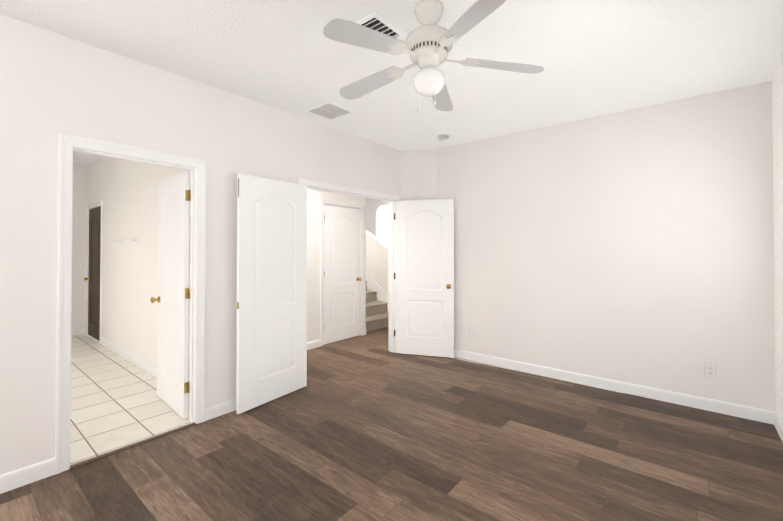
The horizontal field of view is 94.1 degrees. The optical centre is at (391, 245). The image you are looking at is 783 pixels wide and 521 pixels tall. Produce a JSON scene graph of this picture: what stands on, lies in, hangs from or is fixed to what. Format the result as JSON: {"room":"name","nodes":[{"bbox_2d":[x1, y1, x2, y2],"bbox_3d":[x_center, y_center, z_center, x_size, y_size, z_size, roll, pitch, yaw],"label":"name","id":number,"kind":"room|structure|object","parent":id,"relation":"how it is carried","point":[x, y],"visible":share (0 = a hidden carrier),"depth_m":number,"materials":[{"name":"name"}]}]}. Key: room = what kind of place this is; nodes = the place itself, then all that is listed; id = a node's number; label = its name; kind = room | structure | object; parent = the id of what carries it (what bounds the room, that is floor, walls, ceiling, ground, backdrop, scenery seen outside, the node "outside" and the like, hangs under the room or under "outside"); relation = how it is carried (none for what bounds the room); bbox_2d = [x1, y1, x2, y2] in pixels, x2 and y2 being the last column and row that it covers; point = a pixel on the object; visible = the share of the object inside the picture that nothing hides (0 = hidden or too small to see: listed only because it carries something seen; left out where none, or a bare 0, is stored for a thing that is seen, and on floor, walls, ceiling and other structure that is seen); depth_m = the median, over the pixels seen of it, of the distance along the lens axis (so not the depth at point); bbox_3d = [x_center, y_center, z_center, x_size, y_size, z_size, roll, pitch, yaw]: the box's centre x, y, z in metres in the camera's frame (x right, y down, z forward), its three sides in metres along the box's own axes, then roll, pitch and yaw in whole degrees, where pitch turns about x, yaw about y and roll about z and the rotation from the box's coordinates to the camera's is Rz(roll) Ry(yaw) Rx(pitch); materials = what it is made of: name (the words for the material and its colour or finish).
{"room":"empty bedroom","nodes":[
{"label":"empty bedroom","id":0,"kind":"room"},
{"bbox_2d":[71,165,86,335],"bbox_3d":[-4.240,0.098,7.005,0.120,2.740,7.690,-1,-1,39],"label":"wall","id":1,"kind":"structure","parent":0,"point":[79,249],"depth_m":5.91,"materials":[{"name":"paint"}]},
{"bbox_2d":[70,334,192,464],"bbox_3d":[-3.723,1.482,3.890,4.600,0.103,1.600,-1,-1,39],"label":"floor","id":2,"kind":"structure","parent":0,"point":[117,402],"depth_m":3.25,"materials":[{"name":"beige tile"}]},
{"bbox_2d":[87,157,189,380],"bbox_3d":[-3.226,0.071,4.610,4.480,2.740,0.120,-1,-1,39],"label":"wall","id":3,"kind":"structure","parent":0,"point":[125,191],"depth_m":4.58,"materials":[{"name":"paint"}]},
{"bbox_2d":[84,207,100,340],"bbox_3d":[-4.619,0.432,5.643,0.742,2.018,0.104,-1,-1,39],"label":"hall door","id":4,"kind":"structure","parent":3,"relation":"in","point":[93,278],"depth_m":5.67,"materials":[{"name":"brown wood"}]},
{"bbox_2d":[111,238,137,243],"bbox_3d":[-3.410,-0.048,4.635,0.842,0.068,0.075,-1,-1,39],"label":"towel bar","id":5,"kind":"object","parent":3,"relation":"attached to","point":[135,241],"visible":1,"depth_m":4.43,"materials":[{"name":"white plastic"}]},
{"bbox_2d":[0,14,400,474],"bbox_3d":[-0.676,0.066,4.097,0.120,2.740,7.690,-1,-1,39],"label":"wall","id":6,"kind":"structure","parent":0,"point":[53,85],"depth_m":2.43,"materials":[{"name":"paint"}]},
{"bbox_2d":[55,133,205,473],"bbox_3d":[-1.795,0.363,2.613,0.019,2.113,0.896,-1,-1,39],"label":"door frame","id":7,"kind":"structure","parent":6,"relation":"attached to","point":[67,144],"depth_m":2.32,"materials":[{"name":"white wood"}]},
{"bbox_2d":[70,422,195,468],"bbox_3d":[-1.802,1.413,2.607,0.044,0.006,0.758,-1,-1,39],"label":"trim","id":8,"kind":"structure","parent":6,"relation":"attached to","point":[127,447],"depth_m":2.55,"materials":[{"name":"brown"}]},
{"bbox_2d":[150,171,190,418],"bbox_3d":[-1.943,0.405,3.229,0.763,2.018,0.173,-1,-1,43],"label":"bathroom door","id":9,"kind":"structure","parent":6,"relation":"in","point":[173,293],"depth_m":3.15,"materials":[{"name":"painted wood"},{"name":"brass"}]},
{"bbox_2d":[236,173,306,413],"bbox_3d":[-1.082,0.407,3.387,0.046,2.018,0.769,0,-1,34],"label":"double door","id":10,"kind":"structure","parent":6,"relation":"in","point":[271,363],"depth_m":3.32,"materials":[{"name":"white wood"}]},
{"bbox_2d":[298,177,399,352],"bbox_3d":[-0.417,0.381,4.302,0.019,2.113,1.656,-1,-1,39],"label":"door frame","id":11,"kind":"structure","parent":6,"relation":"attached to","point":[301,181],"depth_m":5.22,"materials":[{"name":"white wood"}]},
{"bbox_2d":[396,199,453,357],"bbox_3d":[0.427,0.422,4.759,0.768,2.018,0.173,0,-1,16],"label":"double door","id":12,"kind":"structure","parent":11,"relation":"attached to","point":[424,277],"depth_m":4.74,"materials":[{"name":"white wood"}]},
{"bbox_2d":[307,188,365,341],"bbox_3d":[-2.672,0.087,6.016,3.560,2.740,2.760,-1,-1,39],"label":"wall","id":13,"kind":"structure","parent":0,"point":[314,196],"depth_m":5.16,"materials":[{"name":"paint"}]},
{"bbox_2d":[324,205,361,343],"bbox_3d":[-0.728,0.431,5.555,0.104,2.018,0.762,-1,-1,39],"label":"closet door","id":14,"kind":"structure","parent":13,"relation":"in","point":[342,278],"depth_m":5.55,"materials":[{"name":"white wood"}]},
{"bbox_2d":[0,328,782,493],"bbox_3d":[-1.025,1.389,4.367,8.180,0.100,7.450,-1,-1,39],"label":"baseboard","id":15,"kind":"structure","parent":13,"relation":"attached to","point":[12,480],"depth_m":3.28,"materials":[{"name":"white wood"}]},
{"bbox_2d":[366,235,387,301],"bbox_3d":[-0.826,0.115,7.607,2.750,2.720,0.100,-1,-1,39],"label":"wall","id":16,"kind":"structure","parent":0,"point":[376,262],"depth_m":7.09,"materials":[{"name":"paint"}]},
{"bbox_2d":[366,230,387,307],"bbox_3d":[-0.822,0.085,7.604,2.760,2.720,0.130,-1,-1,39],"label":"trim","id":17,"kind":"structure","parent":16,"relation":"attached to","point":[382,294],"depth_m":7.09,"materials":[{"name":"white wood"}]},
{"bbox_2d":[366,198,387,238],"bbox_3d":[-0.019,0.114,8.446,4.600,2.740,0.120,-1,-1,39],"label":"wall","id":18,"kind":"structure","parent":0,"point":[374,207],"depth_m":8.72,"materials":[{"name":"paint"}]},
{"bbox_2d":[0,327,782,520],"bbox_3d":[-0.947,1.488,4.303,8.380,0.100,7.690,-1,-1,39],"label":"floor","id":19,"kind":"structure","parent":0,"point":[368,426],"depth_m":2.41,"materials":[{"name":"brown wood"}]},
{"bbox_2d":[366,281,387,331],"bbox_3d":[-1.195,0.520,7.215,2.668,1.899,0.964,-1,-1,39],"label":"stairs","id":20,"kind":"structure","parent":19,"relation":"on","point":[376,315],"depth_m":6.59,"materials":[{"name":"carpet"}]},
{"bbox_2d":[455,358,643,393],"bbox_3d":[1.485,1.417,4.111,2.254,0.037,0.054,-1,-1,39],"label":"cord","id":21,"kind":"object","parent":19,"relation":"on","point":[555,378],"visible":0.9,"depth_m":3.90,"materials":[{"name":"white plastic"}]},
{"bbox_2d":[0,0,782,166],"bbox_3d":[-0.994,-1.361,4.372,8.500,0.120,7.690,-1,-1,39],"label":"ceiling","id":22,"kind":"structure","parent":0,"point":[594,58],"depth_m":2.52,"materials":[{"name":"white paint"}]},
{"bbox_2d":[305,101,353,119],"bbox_3d":[-0.602,-1.305,3.562,0.350,0.009,0.330,-1,-1,39],"label":"ceiling vent","id":23,"kind":"object","parent":22,"relation":"in","point":[328,110],"visible":1,"depth_m":3.55,"materials":[{"name":"white plastic"}]},
{"bbox_2d":[355,11,405,50],"bbox_3d":[-0.116,-1.315,2.275,0.300,0.017,0.290,-1,-1,39],"label":"ceiling vent","id":24,"kind":"object","parent":22,"relation":"in","point":[375,20],"visible":0.29,"depth_m":2.19,"materials":[{"name":"white plastic"}]},
{"bbox_2d":[323,0,543,111],"bbox_3d":[0.170,-1.035,2.051,1.207,0.582,1.230,-1,-1,39],"label":"ceiling fan","id":25,"kind":"object","parent":22,"relation":"hanging from","point":[427,46],"visible":1,"depth_m":1.97,"materials":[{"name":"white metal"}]},
{"bbox_2d":[438,134,448,139],"bbox_3d":[0.618,-1.279,4.354,0.136,0.044,0.136,-1,-1,39],"label":"smoke detector","id":26,"kind":"object","parent":22,"relation":"attached to","point":[443,137],"visible":0.98,"depth_m":4.31,"materials":[{"name":"white plastic"}]},
{"bbox_2d":[401,149,435,200],"bbox_3d":[0.401,0.076,4.988,0.423,2.740,0.358,-1,-1,39],"label":"wall","id":27,"kind":"structure","parent":0,"point":[418,174],"depth_m":4.95,"materials":[{"name":"paint"}]},
{"bbox_2d":[436,81,775,411],"bbox_3d":[1.941,0.063,3.886,3.357,2.740,0.120,-1,-1,39],"label":"wall","id":28,"kind":"structure","parent":0,"point":[634,246],"depth_m":3.51,"materials":[{"name":"paint"}]},
{"bbox_2d":[467,326,472,335],"bbox_3d":[0.985,1.081,4.572,0.073,0.118,0.008,-1,-1,39],"label":"electrical outlet","id":29,"kind":"object","parent":28,"relation":"attached to","point":[469,331],"visible":1,"depth_m":4.57,"materials":[{"name":"white plastic"}]},
{"bbox_2d":[705,363,715,377],"bbox_3d":[2.744,1.080,3.137,0.073,0.118,0.008,-1,-1,39],"label":"electrical outlet","id":30,"kind":"object","parent":28,"relation":"attached to","point":[710,370],"visible":1,"depth_m":3.13,"materials":[{"name":"white plastic"}]},
{"bbox_2d":[772,60,782,423],"bbox_3d":[1.459,0.029,0.798,0.200,2.740,5.275,-1,-1,39],"label":"wall","id":31,"kind":"structure","parent":0,"point":[777,95],"depth_m":2.76,"materials":[{"name":"paint"}]},
{"label":"outside","id":32,"kind":"structure","parent":0,"visible":0},
{"bbox_2d":[379,206,387,244],"bbox_3d":[0.044,-0.332,8.813,1.040,1.840,0.020,-1,-1,39],"label":"window","id":33,"kind":"structure","parent":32,"point":[383,225],"depth_m":8.99,"materials":[{"name":"white glass"}]}
]}

